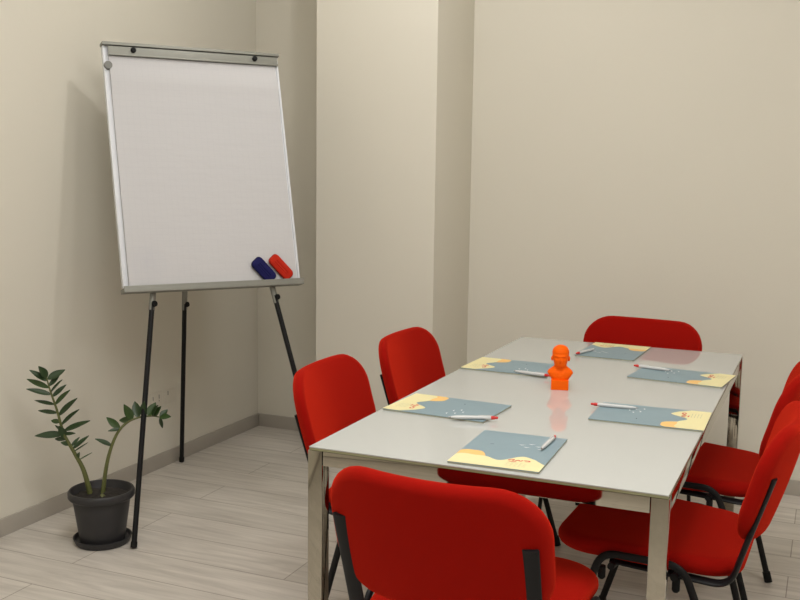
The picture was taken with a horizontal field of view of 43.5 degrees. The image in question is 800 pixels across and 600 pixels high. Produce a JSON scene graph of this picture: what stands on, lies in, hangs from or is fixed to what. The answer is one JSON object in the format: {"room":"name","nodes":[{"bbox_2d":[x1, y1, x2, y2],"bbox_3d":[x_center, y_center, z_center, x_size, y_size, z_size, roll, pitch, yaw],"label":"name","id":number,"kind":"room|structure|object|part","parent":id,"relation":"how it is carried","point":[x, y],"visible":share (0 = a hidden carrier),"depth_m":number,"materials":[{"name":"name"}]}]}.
{"room":"meeting room","nodes":[
{"label":"meeting room","id":0,"kind":"room"},
{"bbox_2d":[0,0,257,518],"bbox_3d":[-2.492,-0.434,1.664,0.120,3.250,8.590,4,8,23],"label":"wall","id":1,"kind":"structure","parent":0,"point":[63,306],"depth_m":4.23,"materials":[{"name":"beige paint"}]},
{"bbox_2d":[0,413,258,537],"bbox_3d":[-2.453,1.147,1.845,0.011,0.070,8.350,4,8,23],"label":"baseboard","id":2,"kind":"structure","parent":1,"relation":"attached to","point":[16,521],"depth_m":4.70,"materials":[{"name":"beige wood"}]},
{"bbox_2d":[150,391,161,406],"bbox_3d":[-1.160,0.475,4.770,0.005,0.075,0.086,4,8,23],"label":"wall socket","id":3,"kind":"object","parent":1,"relation":"attached to","point":[156,397],"visible":0.81,"depth_m":4.77,"materials":[{"name":"white plastic"}]},
{"bbox_2d":[165,387,175,404],"bbox_3d":[-1.115,0.465,4.872,0.005,0.070,0.088,4,8,23],"label":"wall socket","id":4,"kind":"object","parent":1,"relation":"attached to","point":[170,394],"visible":1,"depth_m":4.87,"materials":[{"name":"white plastic"}]},
{"bbox_2d":[316,0,474,411],"bbox_3d":[-0.020,-0.819,4.855,0.610,3.250,0.486,4,8,23],"label":"wall pillar","id":5,"kind":"structure","parent":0,"point":[395,77],"depth_m":4.67,"materials":[{"name":"beige paint"}]},
{"bbox_2d":[0,426,799,599],"bbox_3d":[0.068,1.416,0.779,5.747,0.120,8.590,4,8,23],"label":"floor","id":6,"kind":"structure","parent":0,"point":[228,521],"depth_m":3.84,"materials":[{"name":"grey wood"}]},
{"bbox_2d":[27,366,170,550],"bbox_3d":[-1.140,0.591,3.831,0.524,0.690,0.249,-2,8,-20],"label":"potted plant","id":7,"kind":"object","parent":6,"relation":"on","point":[101,507],"visible":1,"depth_m":3.81,"materials":[{"name":"green plant"}]},
{"bbox_3d":[-1.257,0.525,3.817,0.171,0.477,0.023,0,7,-3],"label":"stem","id":8,"kind":"part","parent":7,"relation":"part of","materials":[{"name":"green plant"}]},
{"bbox_3d":[-1.147,0.823,3.860,0.249,0.200,0.249,4,8,23],"label":"pot","id":9,"kind":"part","parent":7,"relation":"part of","materials":[{"name":"grey plastic"}]},
{"bbox_3d":[-1.052,0.604,3.895,0.236,0.304,0.045,-3,8,-28],"label":"stem","id":10,"kind":"part","parent":7,"relation":"part of","materials":[{"name":"green plant"}]},
{"bbox_2d":[100,41,330,547],"bbox_3d":[-0.889,-0.097,4.324,0.862,1.933,1.035,-4,9,-30],"label":"easel","id":11,"kind":"object","parent":6,"relation":"on","point":[201,179],"visible":0.98,"depth_m":4.13,"materials":[{"name":"white metal"}]},
{"bbox_3d":[-1.139,-0.536,3.979,0.009,0.989,0.023,-4,-6,-30],"label":"frame","id":12,"kind":"part","parent":11,"relation":"part of","materials":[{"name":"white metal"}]},
{"bbox_3d":[-0.978,-0.271,4.045,0.024,0.608,0.222,1,7,2],"label":"leg","id":13,"kind":"part","parent":11,"relation":"part of","materials":[{"name":"metal"}]},
{"bbox_3d":[-0.940,-0.446,4.415,0.025,1.030,0.309,-2,8,-18],"label":"leg","id":14,"kind":"part","parent":11,"relation":"part of","materials":[{"name":"metal"}]},
{"bbox_3d":[-0.867,-1.044,4.201,0.761,0.012,0.042,-4,-6,-30],"label":"frame","id":15,"kind":"part","parent":11,"relation":"part of","materials":[{"name":"metal"}]},
{"bbox_2d":[121,278,303,294],"bbox_3d":[-0.753,-0.058,4.104,0.762,0.026,0.056,-4,-6,-30],"label":"tray","id":16,"kind":"object","parent":11,"relation":"on","point":[152,287],"depth_m":4.06,"materials":[{"name":"metal"}]},
{"bbox_2d":[251,257,275,279],"bbox_3d":[-0.570,-0.125,4.199,0.106,0.110,0.031,-1,8,-13],"label":"eraser","id":17,"kind":"object","parent":11,"relation":"on","point":[259,265],"visible":1,"depth_m":4.19,"materials":[{"name":"blue fabric"}]},
{"bbox_3d":[-0.605,-0.294,4.258,0.217,0.608,0.024,5,9,29],"label":"leg","id":18,"kind":"part","parent":11,"relation":"part of","materials":[{"name":"metal"}]},
{"bbox_2d":[268,254,292,278],"bbox_3d":[-0.504,-0.138,4.238,0.106,0.111,0.030,-1,8,-13],"label":"eraser","id":19,"kind":"object","parent":11,"relation":"on","point":[275,261],"visible":1,"depth_m":4.23,"materials":[{"name":"red fabric"}]},
{"bbox_3d":[-0.492,-0.576,4.348,0.009,0.989,0.023,-4,-6,-30],"label":"frame","id":20,"kind":"part","parent":11,"relation":"part of","materials":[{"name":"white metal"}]},
{"bbox_2d":[293,354,375,597],"bbox_3d":[0.000,0.626,3.148,0.623,0.833,0.507,4,8,20],"label":"chair","id":21,"kind":"object","parent":6,"relation":"on","point":[331,394],"visible":0.26,"depth_m":3.17,"materials":[{"name":"red fabric"}]},
{"bbox_3d":[-0.216,0.861,2.997,0.120,0.370,0.015,4,8,23],"label":"leg","id":22,"kind":"part","parent":21,"relation":"part of","materials":[{"name":"black paint"}]},
{"bbox_3d":[-0.223,0.353,3.197,0.140,0.311,0.501,4,8,20],"label":"backrest","id":23,"kind":"part","parent":21,"relation":"part of","materials":[{"name":"red fabric"}]},
{"bbox_2d":[330,466,599,599],"bbox_3d":[0.171,0.738,2.307,0.507,0.833,0.623,4,8,26],"label":"chair","id":24,"kind":"object","parent":6,"relation":"on","point":[399,537],"visible":1,"depth_m":2.01,"materials":[{"name":"red fabric"}]},
{"bbox_3d":[-0.028,0.704,2.457,0.015,0.099,0.286,4,8,26],"label":"seat rail","id":25,"kind":"part","parent":24,"relation":"part of","materials":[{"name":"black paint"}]},
{"bbox_3d":[0.197,0.687,2.352,0.470,0.072,0.490,4,8,26],"label":"seat","id":26,"kind":"part","parent":24,"relation":"part of","materials":[{"name":"red fabric"}]},
{"bbox_2d":[378,327,560,545],"bbox_3d":[0.248,0.552,3.735,0.623,0.833,0.507,4,8,23],"label":"chair","id":27,"kind":"object","parent":6,"relation":"on","point":[410,359],"visible":0.22,"depth_m":3.80,"materials":[{"name":"red fabric"}]},
{"bbox_3d":[0.030,0.278,3.796,0.140,0.311,0.501,4,8,23],"label":"backrest","id":28,"kind":"part","parent":27,"relation":"part of","materials":[{"name":"red fabric"}]},
{"bbox_3d":[0.560,0.755,3.892,0.133,0.371,0.015,4,8,26],"label":"leg","id":29,"kind":"part","parent":27,"relation":"part of","materials":[{"name":"black paint"}]},
{"bbox_2d":[308,337,742,599],"bbox_3d":[0.550,0.660,3.287,0.900,0.740,1.894,4,8,23],"label":"meeting table","id":30,"kind":"object","parent":6,"relation":"on","point":[645,469],"visible":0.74,"depth_m":2.64,"materials":[{"name":"white laminate"}]},
{"bbox_3d":[-0.213,0.740,2.611,0.040,0.724,0.040,4,8,23],"label":"leg","id":31,"kind":"part","parent":30,"relation":"part of","materials":[{"name":"silver metal"}]},
{"bbox_2d":[382,393,511,422],"bbox_3d":[0.141,0.319,2.973,0.318,0.006,0.226,5,8,27],"label":"notepad","id":32,"kind":"object","parent":30,"relation":"on","point":[418,404],"visible":1,"depth_m":2.96,"materials":[{"name":"paper"}]},
{"bbox_2d":[448,415,497,419],"bbox_3d":[0.206,0.330,2.824,0.140,0.012,0.011,1,7,2],"label":"ballpoint pen","id":33,"kind":"object","parent":32,"relation":"on","point":[483,417],"visible":1,"depth_m":2.82,"materials":[{"name":"white plastic"}]},
{"bbox_2d":[447,430,566,473],"bbox_3d":[0.277,0.379,2.527,0.226,0.006,0.318,4,8,21],"label":"notepad","id":34,"kind":"object","parent":30,"relation":"on","point":[516,452],"visible":1,"depth_m":2.50,"materials":[{"name":"paper"}]},
{"bbox_2d":[541,435,555,448],"bbox_3d":[0.380,0.365,2.574,0.011,0.012,0.140,4,8,23],"label":"ballpoint pen","id":35,"kind":"object","parent":34,"relation":"on","point":[552,437],"visible":1,"depth_m":2.56,"materials":[{"name":"white plastic"}]},
{"bbox_2d":[460,357,553,377],"bbox_3d":[0.406,0.240,3.599,0.318,0.006,0.226,4,8,25],"label":"notepad","id":36,"kind":"object","parent":30,"relation":"on","point":[486,364],"visible":0.96,"depth_m":3.59,"materials":[{"name":"paper"}]},
{"bbox_2d":[514,370,549,376],"bbox_3d":[0.453,0.251,3.449,0.140,0.012,0.011,6,9,33],"label":"ballpoint pen","id":37,"kind":"object","parent":36,"relation":"on","point":[518,371],"visible":0.91,"depth_m":3.44,"materials":[{"name":"white plastic"}]},
{"bbox_2d":[547,345,572,389],"bbox_3d":[0.521,0.217,3.259,0.082,0.144,0.068,2,8,9],"label":"figurine","id":38,"kind":"object","parent":30,"relation":"on","point":[560,374],"visible":1,"depth_m":3.24,"materials":[{"name":"orange plastic"}]},
{"bbox_2d":[575,342,650,361],"bbox_3d":[0.838,0.202,3.937,0.226,0.006,0.318,4,8,25],"label":"notepad","id":39,"kind":"object","parent":30,"relation":"on","point":[601,350],"visible":1,"depth_m":3.92,"materials":[{"name":"paper"}]},
{"bbox_2d":[576,348,593,353],"bbox_3d":[0.720,0.197,3.886,0.011,0.012,0.140,7,10,41],"label":"ballpoint pen","id":40,"kind":"object","parent":39,"relation":"on","point":[591,349],"visible":1,"depth_m":3.87,"materials":[{"name":"white plastic"}]},
{"bbox_2d":[588,402,711,432],"bbox_3d":[0.725,0.336,2.899,0.318,0.006,0.226,4,8,22],"label":"notepad","id":41,"kind":"object","parent":30,"relation":"on","point":[667,418],"visible":1,"depth_m":2.88,"materials":[{"name":"paper"}]},
{"bbox_2d":[591,402,637,408],"bbox_3d":[0.639,0.315,2.984,0.140,0.012,0.011,3,8,19],"label":"ballpoint pen","id":42,"kind":"object","parent":41,"relation":"on","point":[601,404],"visible":1,"depth_m":2.98,"materials":[{"name":"white plastic"}]},
{"bbox_3d":[0.576,0.795,2.274,0.040,0.724,0.040,4,8,23],"label":"leg","id":43,"kind":"part","parent":30,"relation":"part of","materials":[{"name":"silver metal"}]},
{"bbox_2d":[627,367,735,388],"bbox_3d":[0.975,0.265,3.469,0.318,0.006,0.226,5,9,30],"label":"notepad","id":44,"kind":"object","parent":30,"relation":"on","point":[678,376],"visible":0.98,"depth_m":3.45,"materials":[{"name":"paper"}]},
{"bbox_2d":[634,364,671,370],"bbox_3d":[0.900,0.241,3.572,0.140,0.012,0.011,6,9,36],"label":"ballpoint pen","id":45,"kind":"object","parent":44,"relation":"on","point":[636,365],"visible":1,"depth_m":3.57,"materials":[{"name":"white plastic"}]},
{"bbox_3d":[1.313,0.583,3.963,0.040,0.724,0.040,4,8,23],"label":"leg","id":46,"kind":"part","parent":30,"relation":"part of","materials":[{"name":"silver metal"}]},
{"bbox_2d":[538,316,701,508],"bbox_3d":[0.896,0.520,4.044,0.507,0.833,0.623,5,9,29],"label":"chair","id":47,"kind":"object","parent":6,"relation":"on","point":[647,332],"visible":0.11,"depth_m":4.22,"materials":[{"name":"red fabric"}]},
{"bbox_3d":[0.565,0.743,3.984,0.015,0.371,0.133,4,8,26],"label":"leg","id":48,"kind":"part","parent":47,"relation":"part of","materials":[{"name":"black paint"}]},
{"bbox_3d":[1.018,0.235,4.218,0.501,0.311,0.140,5,9,29],"label":"backrest","id":49,"kind":"part","parent":47,"relation":"part of","materials":[{"name":"red fabric"}]},
{"bbox_2d":[558,401,799,599],"bbox_3d":[0.766,0.687,2.760,0.623,0.833,0.507,4,8,25],"label":"chair","id":50,"kind":"object","parent":6,"relation":"on","point":[705,540],"visible":0.85,"depth_m":2.60,"materials":[{"name":"red fabric"}]},
{"bbox_3d":[0.653,0.859,3.107,0.133,0.371,0.015,4,8,22],"label":"leg","id":51,"kind":"part","parent":50,"relation":"part of","materials":[{"name":"black paint"}]},
{"bbox_3d":[0.618,0.700,2.559,0.286,0.099,0.015,4,8,25],"label":"seat rail","id":52,"kind":"part","parent":50,"relation":"part of","materials":[{"name":"black metal"}]},
{"bbox_3d":[0.715,0.638,2.779,0.490,0.072,0.470,4,8,25],"label":"seat","id":53,"kind":"part","parent":50,"relation":"part of","materials":[{"name":"red fabric"}]},
{"bbox_3d":[0.991,0.884,2.949,0.120,0.370,0.015,5,8,28],"label":"leg","id":54,"kind":"part","parent":50,"relation":"part of","materials":[{"name":"black paint"}]},
{"bbox_3d":[0.988,0.444,2.624,0.140,0.311,0.501,4,8,25],"label":"backrest","id":55,"kind":"part","parent":50,"relation":"part of","materials":[{"name":"red fabric"}]},
{"bbox_2d":[599,361,799,599],"bbox_3d":[1.043,0.609,3.382,0.623,0.833,0.507,4,8,25],"label":"chair","id":56,"kind":"object","parent":6,"relation":"on","point":[717,470],"visible":0.39,"depth_m":3.19,"materials":[{"name":"red fabric"}]},
{"bbox_3d":[0.894,0.622,3.180,0.286,0.099,0.015,4,8,25],"label":"seat rail","id":57,"kind":"part","parent":56,"relation":"part of","materials":[{"name":"black metal"}]},
{"bbox_3d":[0.992,0.560,3.401,0.490,0.072,0.470,4,8,25],"label":"seat","id":58,"kind":"part","parent":56,"relation":"part of","materials":[{"name":"red fabric"}]},
{"bbox_3d":[1.059,0.860,3.135,0.120,0.370,0.015,4,8,22],"label":"leg","id":59,"kind":"part","parent":56,"relation":"part of","materials":[{"name":"black paint"}]},
{"bbox_3d":[1.267,0.806,3.571,0.120,0.370,0.015,5,8,28],"label":"leg","id":60,"kind":"part","parent":56,"relation":"part of","materials":[{"name":"black paint"}]},
{"bbox_3d":[1.264,0.366,3.246,0.140,0.311,0.501,4,8,25],"label":"backrest","id":61,"kind":"part","parent":56,"relation":"part of","materials":[{"name":"red fabric"}]},
{"bbox_2d":[256,0,799,480],"bbox_3d":[1.772,-0.738,4.417,5.507,3.250,0.120,4,8,23],"label":"wall","id":62,"kind":"structure","parent":0,"point":[630,158],"depth_m":4.69,"materials":[{"name":"beige paint"}]},
{"bbox_2d":[259,413,799,495],"bbox_3d":[1.730,0.846,4.561,5.494,0.070,0.011,4,8,23],"label":"baseboard","id":63,"kind":"structure","parent":62,"relation":"attached to","point":[275,421],"depth_m":5.57,"materials":[{"name":"beige wood"}]}
]}

